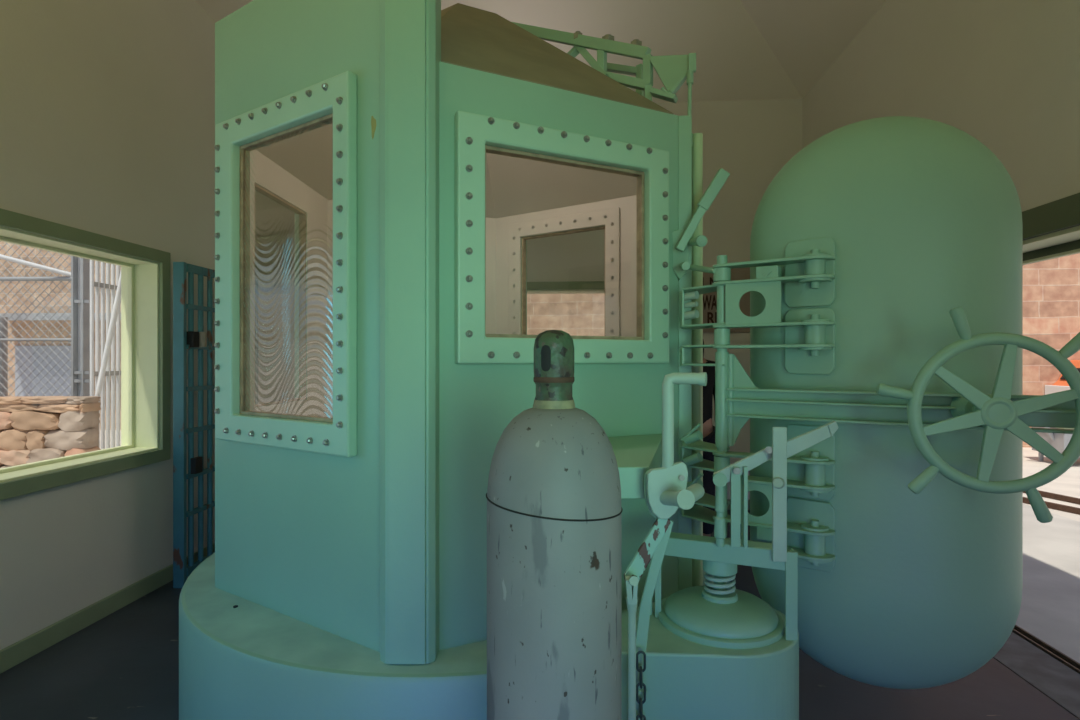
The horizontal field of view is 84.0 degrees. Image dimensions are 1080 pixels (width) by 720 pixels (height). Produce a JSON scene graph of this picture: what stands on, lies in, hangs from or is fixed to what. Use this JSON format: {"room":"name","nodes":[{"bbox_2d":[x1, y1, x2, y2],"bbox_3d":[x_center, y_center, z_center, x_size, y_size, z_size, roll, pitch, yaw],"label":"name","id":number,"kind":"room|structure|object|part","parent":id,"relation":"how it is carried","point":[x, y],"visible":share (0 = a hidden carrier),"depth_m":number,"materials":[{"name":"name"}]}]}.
{"room":"prison gas chamber room","nodes":[
{"label":"prison gas chamber room","id":0,"kind":"room"},
{"bbox_2d":[0,0,311,649],"bbox_3d":[-2.618,-0.520,2.124,0.240,3.880,7.700,0,0,4],"label":"wall","id":1,"kind":"structure","parent":0,"point":[107,107],"depth_m":3.41,"materials":[{"name":"paint"}]},
{"bbox_2d":[0,208,169,500],"bbox_3d":[-2.595,-0.025,2.273,0.264,1.320,3.150,0,0,4],"label":"window","id":2,"kind":"structure","parent":1,"relation":"in","point":[145,284],"depth_m":3.74,"materials":[{"name":"green wood"}]},
{"bbox_2d":[0,543,214,673],"bbox_3d":[-2.488,1.370,2.116,0.020,0.100,7.700,0,0,4],"label":"baseboard","id":3,"kind":"structure","parent":1,"relation":"attached to","point":[20,651],"depth_m":3.16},
{"bbox_2d":[173,262,257,587],"bbox_3d":[-2.192,0.405,4.148,0.127,2.030,0.845,0,0,4],"label":"door","id":4,"kind":"structure","parent":1,"relation":"in","point":[183,339],"depth_m":3.80,"materials":[{"name":"teal paint"}]},
{"bbox_3d":[-2.196,1.330,4.139,0.030,0.050,0.765,0,0,4],"label":"rail","id":5,"kind":"part","parent":4,"relation":"part of","materials":[{"name":"blue metal"}]},
{"bbox_3d":[-2.196,0.970,4.139,0.030,0.028,0.765,0,0,4],"label":"rail","id":6,"kind":"part","parent":4,"relation":"part of","materials":[{"name":"blue metal"}]},
{"bbox_3d":[-2.196,0.734,4.139,0.030,0.028,0.765,0,0,4],"label":"rail","id":7,"kind":"part","parent":4,"relation":"part of","materials":[{"name":"blue metal"}]},
{"bbox_3d":[-2.196,0.447,4.139,0.030,0.028,0.765,0,0,4],"label":"rail","id":8,"kind":"part","parent":4,"relation":"part of","materials":[{"name":"blue metal"}]},
{"bbox_3d":[-2.196,0.183,4.139,0.030,0.028,0.765,0,0,4],"label":"rail","id":9,"kind":"part","parent":4,"relation":"part of","materials":[{"name":"blue metal"}]},
{"bbox_3d":[-2.196,-0.082,4.139,0.030,0.028,0.765,0,0,4],"label":"rail","id":10,"kind":"part","parent":4,"relation":"part of","materials":[{"name":"blue metal"}]},
{"bbox_3d":[-2.196,-0.337,4.139,0.030,0.028,0.765,0,0,4],"label":"rail","id":11,"kind":"part","parent":4,"relation":"part of","materials":[{"name":"blue metal"}]},
{"bbox_3d":[-2.196,-0.580,4.139,0.030,0.050,0.765,0,0,4],"label":"rail","id":12,"kind":"part","parent":4,"relation":"part of","materials":[{"name":"teal metal"}]},
{"bbox_2d":[0,510,1078,719],"bbox_3d":[-0.343,1.480,2.127,4.900,0.120,8.000,0,0,4],"label":"floor","id":13,"kind":"structure","parent":0,"point":[124,665],"depth_m":2.60,"materials":[{"name":"concrete"}]},
{"bbox_2d":[486,330,622,719],"bbox_3d":[0.024,0.684,1.030,0.234,1.472,0.234,0,0,4],"label":"gas cylinder","id":14,"kind":"object","parent":13,"relation":"on","point":[553,495],"visible":1,"depth_m":0.93,"materials":[{"name":"grey paint"}]},
{"bbox_2d":[179,0,1079,719],"bbox_3d":[-0.015,-0.530,2.715,3.064,3.899,2.645,0,0,4],"label":"chamber","id":15,"kind":"object","parent":13,"relation":"on","point":[345,578],"visible":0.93,"depth_m":1.88,"materials":[{"name":"green paint"}]},
{"bbox_3d":[-0.396,-0.790,1.835,0.168,3.380,0.120,0,0,0],"label":"corner post","id":16,"kind":"part","parent":15,"relation":"part of","materials":[{"name":"green metal"}]},
{"bbox_3d":[0.221,0.948,1.443,0.019,0.704,0.019,0,0,4],"label":"push rod","id":17,"kind":"part","parent":15,"relation":"part of","materials":[{"name":"green paint"}]},
{"bbox_3d":[0.266,0.315,1.890,0.205,0.082,0.735,0,0,15],"label":"bracket arm","id":18,"kind":"part","parent":15,"relation":"part of","materials":[{"name":"green paint"}]},
{"bbox_2d":[636,651,645,719],"bbox_3d":[0.253,0.932,1.500,0.020,0.410,0.020,0,0,-42],"label":"chain","id":19,"kind":"object","parent":15,"relation":"hanging from","point":[640,670],"visible":1,"depth_m":1.50,"materials":[{"name":"grey metal"}]},
{"bbox_3d":[0.265,0.470,1.477,0.123,0.170,0.021,0,0,-11],"label":"lever arm","id":20,"kind":"part","parent":15,"relation":"part of","materials":[{"name":"green paint"}]},
{"bbox_3d":[0.314,0.330,1.509,0.102,0.143,0.020,0,0,0],"label":"cam backing plate","id":21,"kind":"part","parent":15,"relation":"part of","materials":[{"name":"green paint"}]},
{"bbox_3d":[0.313,0.320,1.475,0.100,0.140,0.018,0,0,0],"label":"cam plate","id":22,"kind":"part","parent":15,"relation":"part of","materials":[{"name":"green paint"}]},
{"bbox_3d":[0.526,-1.122,2.377,0.189,0.207,0.073,0,0,25],"label":"rocker plate","id":23,"kind":"part","parent":15,"relation":"part of","materials":[{"name":"green paint"}]},
{"bbox_3d":[0.355,0.148,1.473,0.107,0.236,0.035,0,0,15],"label":"crank handle","id":24,"kind":"part","parent":15,"relation":"part of","materials":[{"name":"green paint"}]},
{"bbox_3d":[0.575,-0.795,2.309,0.026,0.648,0.071,0,0,20],"label":"pull rod","id":25,"kind":"part","parent":15,"relation":"part of","materials":[{"name":"green paint"}]},
{"bbox_3d":[0.567,-0.320,2.110,0.020,0.067,0.228,0,0,-10],"label":"stay plate","id":26,"kind":"part","parent":15,"relation":"part of","materials":[{"name":"green paint"}]},
{"bbox_3d":[0.595,-0.549,2.200,0.194,0.297,0.033,0,0,14],"label":"hand lever","id":27,"kind":"part","parent":15,"relation":"part of","materials":[{"name":"green paint"}]},
{"bbox_3d":[0.610,0.457,2.010,0.052,0.345,0.052,0,0,4],"label":"hinge post","id":28,"kind":"part","parent":15,"relation":"part of","materials":[{"name":"green metal"}]},
{"bbox_3d":[0.610,-0.188,2.010,0.056,0.322,0.056,0,0,4],"label":"hinge post","id":29,"kind":"part","parent":15,"relation":"part of","materials":[{"name":"green metal"}]},
{"bbox_3d":[0.687,-0.181,1.937,0.171,0.140,0.008,0,0,31],"label":"gusset plate","id":30,"kind":"part","parent":15,"relation":"part of","materials":[{"name":"green paint"}]},
{"bbox_3d":[0.712,0.461,1.922,0.145,0.135,0.008,0,0,31],"label":"gusset plate","id":31,"kind":"part","parent":15,"relation":"part of","materials":[{"name":"green paint"}]},
{"bbox_3d":[0.740,0.528,1.922,0.371,0.010,0.104,0,0,26],"label":"hinge arm","id":32,"kind":"part","parent":15,"relation":"part of","materials":[{"name":"green paint"}]},
{"bbox_3d":[0.740,0.390,1.922,0.371,0.010,0.104,0,0,26],"label":"hinge arm","id":33,"kind":"part","parent":15,"relation":"part of","materials":[{"name":"green paint"}]},
{"bbox_3d":[0.740,0.313,1.922,0.371,0.010,0.104,0,0,26],"label":"hinge arm","id":34,"kind":"part","parent":15,"relation":"part of","materials":[{"name":"green paint"}]},
{"bbox_3d":[0.740,-0.043,1.922,0.371,0.010,0.104,0,0,26],"label":"hinge arm","id":35,"kind":"part","parent":15,"relation":"part of","materials":[{"name":"green paint"}]},
{"bbox_3d":[0.740,-0.112,1.922,0.371,0.010,0.104,0,0,26],"label":"hinge arm","id":36,"kind":"part","parent":15,"relation":"part of","materials":[{"name":"green paint"}]},
{"bbox_3d":[0.740,-0.255,1.922,0.371,0.010,0.104,0,0,26],"label":"hinge arm","id":37,"kind":"part","parent":15,"relation":"part of","materials":[{"name":"green paint"}]},
{"bbox_3d":[0.740,-0.313,1.922,0.371,0.010,0.104,0,0,26],"label":"hinge arm","id":38,"kind":"part","parent":15,"relation":"part of","materials":[{"name":"green paint"}]},
{"bbox_3d":[0.740,0.605,1.922,0.371,0.010,0.104,0,0,26],"label":"hinge arm","id":39,"kind":"part","parent":15,"relation":"part of","materials":[{"name":"green paint"}]},
{"bbox_3d":[1.065,0.135,1.910,0.774,1.848,0.240,0,0,28],"label":"door","id":40,"kind":"part","parent":15,"relation":"part of","materials":[{"name":"green paint"}]},
{"bbox_2d":[622,421,837,719],"bbox_3d":[0.354,0.795,1.818,0.972,1.249,0.439,0,0,4],"label":"mechanism","id":41,"kind":"object","parent":13,"relation":"on","point":[716,650],"visible":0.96,"depth_m":1.67,"materials":[{"name":"green paint"}]},
{"bbox_3d":[0.348,0.660,1.845,0.022,0.245,0.059,0,0,-28],"label":"frame leg","id":42,"kind":"part","parent":41,"relation":"part of","materials":[{"name":"green paint"}]},
{"bbox_3d":[0.541,0.670,1.805,0.038,0.087,0.038,0,0,4],"label":"valve stem","id":43,"kind":"part","parent":41,"relation":"part of","materials":[{"name":"green paint"}]},
{"bbox_3d":[0.541,0.711,1.805,0.104,0.026,0.104,0,0,4],"label":"spring seat","id":44,"kind":"part","parent":41,"relation":"part of","materials":[{"name":"green paint"}]},
{"bbox_3d":[0.541,0.739,1.805,0.328,0.054,0.328,0,0,4],"label":"lid","id":45,"kind":"part","parent":41,"relation":"part of","materials":[{"name":"green paint"}]},
{"bbox_3d":[0.541,0.773,1.805,0.362,0.019,0.362,0,0,4],"label":"lid seat","id":46,"kind":"part","parent":41,"relation":"part of","materials":[{"name":"green paint"}]},
{"bbox_3d":[0.705,0.660,1.695,0.033,0.245,0.040,0,0,4],"label":"frame leg","id":47,"kind":"part","parent":41,"relation":"part of","materials":[{"name":"green paint"}]},
{"bbox_2d":[194,0,886,102],"bbox_3d":[-0.424,-2.945,2.032,5.650,0.970,8.200,0,0,4],"label":"ceiling","id":48,"kind":"structure","parent":0,"point":[744,49],"depth_m":5.09,"materials":[{"name":"paint"}]},
{"bbox_2d":[314,99,801,498],"bbox_3d":[0.066,-0.520,5.948,5.180,3.880,0.280,0,0,4],"label":"wall","id":49,"kind":"structure","parent":0,"point":[752,141],"depth_m":5.70,"materials":[{"name":"paint"}]},
{"bbox_2d":[527,281,604,293],"bbox_3d":[-0.180,-0.080,5.937,2.520,1.350,0.275,0,0,4],"label":"window","id":50,"kind":"structure","parent":49,"relation":"in","point":[586,287],"depth_m":5.78,"materials":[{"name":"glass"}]},
{"bbox_3d":[-0.179,-0.080,5.949,2.370,1.200,0.250,0,0,4],"label":"frame","id":51,"kind":"part","parent":50,"relation":"part of","materials":[{"name":"green wood"}]},
{"bbox_2d":[703,267,749,332],"bbox_3d":[1.882,-0.570,5.676,0.820,0.620,0.024,0,0,4],"label":"sign","id":52,"kind":"object","parent":49,"relation":"attached to","point":[709,299],"visible":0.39,"depth_m":5.68,"materials":[{"name":"brown"}]},
{"bbox_2d":[727,334,749,376],"bbox_3d":[2.057,-0.040,5.665,0.570,0.420,0.024,0,0,4],"label":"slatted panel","id":53,"kind":"object","parent":49,"relation":"attached to","point":[743,354],"visible":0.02,"depth_m":5.67,"materials":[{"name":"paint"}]},
{"bbox_2d":[727,499,749,509],"bbox_3d":[0.111,1.370,5.795,4.730,0.100,0.020,0,0,4],"label":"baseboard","id":54,"kind":"structure","parent":49,"relation":"attached to","point":[729,500],"depth_m":5.67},
{"bbox_2d":[802,0,1079,240],"bbox_3d":[2.307,-0.520,1.804,0.170,3.880,7.700,0,0,4],"label":"wall","id":55,"kind":"structure","parent":0,"point":[1005,74],"depth_m":3.13,"materials":[{"name":"paint"}]},
{"bbox_2d":[993,632,1079,719],"bbox_3d":[2.257,1.482,1.958,0.280,0.116,8.000,0,0,4],"label":"trim","id":56,"kind":"structure","parent":55,"relation":"attached to","point":[1048,675],"depth_m":2.74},
{"bbox_2d":[1012,624,1079,673],"bbox_3d":[2.425,1.478,1.796,0.057,0.124,7.700,0,0,4],"label":"trim","id":57,"kind":"structure","parent":55,"relation":"attached to","point":[1074,665],"depth_m":2.96,"materials":[{"name":"grey metal"}]},
{"bbox_2d":[1016,504,1079,662],"bbox_3d":[3.558,1.483,2.775,2.060,0.114,22.000,0,0,4],"label":"ground","id":58,"kind":"structure","parent":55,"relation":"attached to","point":[1050,603],"depth_m":3.85,"materials":[{"name":"concrete"}]},
{"bbox_2d":[1022,193,1079,264],"bbox_3d":[2.357,0.360,2.452,0.245,2.120,3.600,0,0,4],"label":"door","id":59,"kind":"structure","parent":55,"relation":"in","point":[1064,213],"depth_m":2.71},
{"label":"outside","id":60,"kind":"structure","parent":0,"visible":0},
{"bbox_2d":[100,430,1079,521],"bbox_3d":[5.638,1.595,9.655,70.000,0.250,80.000,0,0,4],"label":"ground","id":61,"kind":"structure","parent":60,"point":[1068,483],"depth_m":7.38,"materials":[{"name":"grey concrete"}]},
{"bbox_2d":[0,241,70,396],"bbox_3d":[-5.857,0.019,5.842,2.706,2.903,0.466,0,0,4],"label":"fence","id":62,"kind":"object","parent":61,"relation":"on","point":[4,339],"visible":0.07,"depth_m":5.91,"materials":[{"name":"metal"}]},
{"bbox_3d":[-5.380,0.520,6.000,0.090,1.900,0.090,0,0,4],"label":"fence post","id":63,"kind":"part","parent":62,"relation":"part of","materials":[{"name":"metal"}]},
{"bbox_3d":[-5.008,-0.950,5.750,0.876,0.269,0.044,0,0,-20],"label":"rail","id":64,"kind":"part","parent":62,"relation":"part of","materials":[{"name":"grey metal"}]},
{"bbox_3d":[-5.850,-0.800,5.950,2.702,0.042,0.044,0,0,2],"label":"rail","id":65,"kind":"part","parent":62,"relation":"part of","materials":[{"name":"metal"}]},
{"bbox_3d":[-5.850,-0.200,5.950,2.702,0.027,0.028,0,0,2],"label":"rail","id":66,"kind":"part","parent":62,"relation":"part of","materials":[{"name":"metal"}]},
{"bbox_2d":[0,396,100,468],"bbox_3d":[-5.117,0.864,4.916,2.967,1.140,0.292,0,0,0],"label":"wall","id":67,"kind":"structure","parent":61,"relation":"on","point":[32,428],"depth_m":4.81,"materials":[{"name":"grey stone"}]},
{"bbox_2d":[95,272,120,399],"bbox_3d":[-3.617,-0.162,5.044,0.296,1.414,0.078,0,0,-12],"label":"pipe","id":68,"kind":"object","parent":67,"relation":"on","point":[117,301],"visible":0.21,"depth_m":5.01,"materials":[{"name":"grey metal"}]},
{"bbox_2d":[71,256,89,395],"bbox_3d":[-4.399,-0.255,5.769,0.194,3.450,0.116,0,0,4],"label":"steel post","id":69,"kind":"object","parent":61,"relation":"on","point":[80,267],"visible":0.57,"depth_m":5.74,"materials":[{"name":"grey metal"}]},
{"bbox_2d":[90,260,120,449],"bbox_3d":[-3.878,-0.205,5.550,0.063,3.350,0.763,0,0,1],"label":"fence","id":70,"kind":"object","parent":61,"relation":"on","point":[96,284],"visible":0.08,"depth_m":5.37,"materials":[{"name":"grey metal"}]},
{"bbox_3d":[-3.878,-0.660,5.550,0.025,0.040,0.700,0,0,1],"label":"rail","id":71,"kind":"part","parent":70,"relation":"part of","materials":[{"name":"metal"}]},
{"bbox_3d":[-3.878,0.120,5.550,0.025,0.040,0.700,0,0,1],"label":"rail","id":72,"kind":"part","parent":70,"relation":"part of","materials":[{"name":"metal"}]},
{"bbox_2d":[0,241,604,429],"bbox_3d":[-8.801,-2.055,14.151,28.600,7.050,4.900,0,0,4],"label":"sandstone building","id":73,"kind":"structure","parent":61,"relation":"on","point":[573,314],"depth_m":12.65,"materials":[{"name":"stone"}]},
{"bbox_2d":[15,346,70,395],"bbox_3d":[-10.300,0.410,12.664,1.600,1.420,0.059,0,0,4],"label":"shutter","id":74,"kind":"object","parent":73,"relation":"hanging from","point":[23,350],"depth_m":12.65,"materials":[{"name":"grey metal"}]},
{"bbox_2d":[1023,253,1079,446],"bbox_3d":[14.278,-1.805,9.995,16.800,6.550,0.600,0,0,4],"label":"wall","id":75,"kind":"structure","parent":61,"relation":"on","point":[1051,288],"depth_m":10.07,"materials":[{"name":"brown brick"}]},
{"bbox_2d":[1023,497,1079,513],"bbox_3d":[5.084,1.440,5.875,0.050,0.050,1.108,0,0,-19],"label":"steel rail","id":76,"kind":"object","parent":61,"relation":"on","point":[1051,505],"visible":0.44,"depth_m":5.85,"materials":[{"name":"brown metal"}]},
{"bbox_2d":[1023,490,1079,503],"bbox_3d":[5.447,1.440,6.300,0.050,0.050,1.241,0,0,-15],"label":"steel rail","id":77,"kind":"object","parent":61,"relation":"on","point":[1043,493],"visible":0.44,"depth_m":6.27,"materials":[{"name":"brown metal"}]},
{"bbox_2d":[1032,427,1073,466],"bbox_3d":[7.574,1.064,8.481,1.311,0.813,0.680,0,0,4],"label":"utility cart","id":78,"kind":"object","parent":61,"relation":"on","point":[1059,441],"visible":0.35,"depth_m":8.34,"materials":[{"name":"metal"}]},
{"bbox_3d":[7.306,1.385,8.749,0.060,0.170,0.060,0,0,4],"label":"leg","id":79,"kind":"part","parent":78,"relation":"part of","materials":[{"name":"metal"}]},
{"bbox_3d":[7.069,0.895,8.414,0.313,0.476,0.040,0,0,4],"label":"handle","id":80,"kind":"part","parent":78,"relation":"part of","materials":[{"name":"metal"}]},
{"bbox_2d":[1032,427,1072,453],"bbox_3d":[7.689,1.130,8.473,1.000,0.380,0.600,0,0,4],"label":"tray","id":81,"kind":"object","parent":78,"relation":"on","point":[1059,441],"depth_m":8.32,"materials":[{"name":"metal"}]},
{"bbox_2d":[1045,360,1079,394],"bbox_3d":[10.049,0.735,9.510,3.260,1.470,0.920,0,0,4],"label":"vehicle","id":82,"kind":"object","parent":61,"relation":"on","point":[1061,384],"visible":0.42,"depth_m":9.88,"materials":[{"name":"orange paint"}]},
{"bbox_3d":[8.456,0.520,9.624,0.065,0.200,0.860,0,0,4],"label":"panel","id":83,"kind":"part","parent":82,"relation":"part of","materials":[{"name":"white paint"}]}
]}

